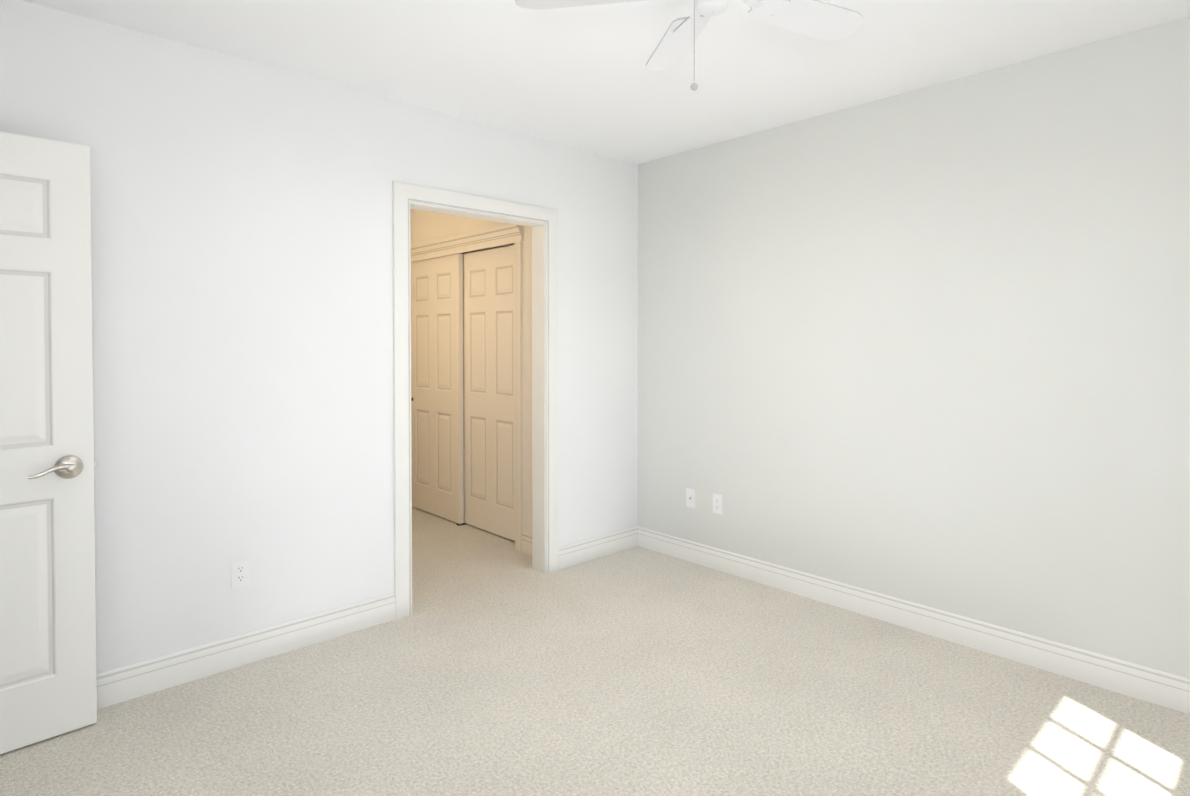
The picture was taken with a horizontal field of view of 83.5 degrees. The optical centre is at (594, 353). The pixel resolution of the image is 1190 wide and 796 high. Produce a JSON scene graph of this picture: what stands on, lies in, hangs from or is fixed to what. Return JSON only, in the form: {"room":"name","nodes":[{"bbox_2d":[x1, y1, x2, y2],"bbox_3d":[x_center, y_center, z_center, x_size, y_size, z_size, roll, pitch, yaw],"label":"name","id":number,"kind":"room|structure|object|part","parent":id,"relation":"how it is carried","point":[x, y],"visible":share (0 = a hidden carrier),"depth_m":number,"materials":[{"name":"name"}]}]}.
{"room":"empty bedroom","nodes":[
{"label":"empty bedroom","id":0,"kind":"room"},
{"bbox_2d":[0,0,637,673],"bbox_3d":[-1.125,0.034,3.208,3.981,2.540,0.115,-1,1,-43],"label":"wall","id":1,"kind":"structure","parent":0,"point":[242,298],"depth_m":2.84,"materials":[{"name":"paint"}]},
{"bbox_2d":[0,131,96,753],"bbox_3d":[-2.042,0.298,2.049,0.093,2.033,0.813,1,1,44],"label":"door","id":2,"kind":"structure","parent":1,"relation":"in","point":[48,682],"depth_m":2.26,"materials":[{"name":"white paint"}]},
{"bbox_3d":[-1.820,0.393,2.254,0.058,0.080,0.152,1,1,44],"label":"door handle","id":3,"kind":"part","parent":2,"relation":"part of","materials":[{"name":"silver metal"}]},
{"bbox_2d":[231,558,249,588],"bbox_3d":[-1.489,0.925,2.799,0.070,0.115,0.007,-1,1,-43],"label":"electrical outlet","id":4,"kind":"object","parent":1,"relation":"attached to","point":[240,573],"visible":1,"depth_m":2.80,"materials":[{"name":"white plastic"}]},
{"bbox_2d":[96,593,395,708],"bbox_3d":[-1.717,1.251,2.586,2.010,0.125,0.015,-1,1,-43],"label":"baseboard","id":5,"kind":"structure","parent":1,"relation":"attached to","point":[122,684],"depth_m":2.78,"materials":[{"name":"white paint"}]},
{"bbox_2d":[392,181,557,618],"bbox_3d":[-0.641,0.227,3.651,1.040,2.140,0.136,-1,1,-43],"label":"door frame","id":6,"kind":"structure","parent":1,"relation":"attached to","point":[404,195],"depth_m":3.70,"materials":[{"name":"white paint"}]},
{"bbox_2d":[558,526,637,569],"bbox_3d":[0.035,1.225,4.220,0.701,0.125,0.015,-1,1,-43],"label":"baseboard","id":7,"kind":"structure","parent":1,"relation":"attached to","point":[585,551],"depth_m":4.19,"materials":[{"name":"white paint"}]},
{"bbox_2d":[410,209,531,534],"bbox_3d":[-1.068,0.004,5.034,0.115,2.540,2.479,-1,1,-43],"label":"wall","id":8,"kind":"structure","parent":0,"point":[426,225],"depth_m":4.29,"materials":[{"name":"beige paint"}]},
{"bbox_2d":[411,254,463,523],"bbox_3d":[-1.256,0.260,5.218,0.035,2.000,0.780,-1,1,-43],"label":"closet door","id":9,"kind":"structure","parent":8,"relation":"in","point":[437,382],"depth_m":5.15,"materials":[{"name":"beige paint"}]},
{"bbox_2d":[411,223,523,551],"bbox_3d":[-1.064,0.213,4.897,0.070,2.128,1.700,-1,1,-43],"label":"trim","id":10,"kind":"structure","parent":8,"relation":"attached to","point":[492,236],"depth_m":4.33,"materials":[{"name":"beige paint"}]},
{"bbox_2d":[463,245,514,540],"bbox_3d":[-0.726,0.268,4.714,0.035,2.000,0.780,-1,1,-43],"label":"closet door","id":11,"kind":"structure","parent":8,"relation":"in","point":[489,382],"depth_m":4.71,"materials":[{"name":"beige paint"}]},
{"bbox_2d":[521,532,531,555],"bbox_3d":[-0.371,1.225,4.210,0.015,0.125,0.294,-1,1,-43],"label":"baseboard","id":12,"kind":"structure","parent":8,"relation":"attached to","point":[526,543],"depth_m":4.27,"materials":[{"name":"beige paint"}]},
{"bbox_2d":[459,243,513,253],"bbox_3d":[-0.572,-0.003,5.497,0.050,2.540,2.479,-1,1,-43],"label":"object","id":13,"kind":"structure","parent":0,"point":[487,248],"depth_m":5.84,"materials":[{"name":"paint"}]},
{"bbox_2d":[0,506,1189,795],"bbox_3d":[-1.266,1.350,2.186,5.611,0.060,6.635,-1,1,-43],"label":"floor","id":14,"kind":"structure","parent":0,"point":[492,664],"depth_m":2.45,"materials":[{"name":"carpet"}]},
{"bbox_2d":[22,0,1189,163],"bbox_3d":[-1.266,-1.269,2.144,5.611,0.100,6.635,-1,1,-43],"label":"ceiling","id":15,"kind":"structure","parent":0,"point":[582,77],"depth_m":2.71,"materials":[{"name":"paint"}]},
{"bbox_2d":[515,0,862,90],"bbox_3d":[0.351,-0.967,1.796,1.055,0.494,1.021,-1,1,-43],"label":"ceiling fan","id":16,"kind":"object","parent":15,"relation":"hanging from","point":[821,20],"visible":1,"depth_m":1.99,"materials":[{"name":"white"}]},
{"bbox_3d":[0.273,-0.858,1.822,0.019,0.276,0.018,-1,1,-43],"label":"chain","id":17,"kind":"part","parent":16,"relation":"part of","materials":[{"name":"silver metal"}]},
{"bbox_2d":[638,16,1189,678],"bbox_3d":[1.667,0.036,3.049,0.115,2.540,3.926,-1,1,-43],"label":"wall","id":18,"kind":"structure","parent":0,"point":[928,346],"depth_m":3.01,"materials":[{"name":"paint"}]},
{"bbox_2d":[686,488,694,507],"bbox_3d":[0.588,0.897,4.124,0.016,0.115,0.070,-1,1,-43],"label":"outlet","id":19,"kind":"object","parent":18,"relation":"attached to","point":[690,497],"visible":1,"depth_m":4.12,"materials":[{"name":"white plastic"}]},
{"bbox_2d":[713,494,722,514],"bbox_3d":[0.731,0.899,3.977,0.007,0.115,0.070,-1,1,-43],"label":"electrical outlet","id":20,"kind":"object","parent":18,"relation":"attached to","point":[717,504],"visible":1,"depth_m":3.97,"materials":[{"name":"white plastic"}]},
{"bbox_2d":[638,527,1189,714],"bbox_3d":[1.585,1.244,3.060,0.015,0.125,3.826,-1,1,-43],"label":"baseboard","id":21,"kind":"structure","parent":18,"relation":"attached to","point":[1158,687],"depth_m":3.01,"materials":[{"name":"white paint"}]}
]}

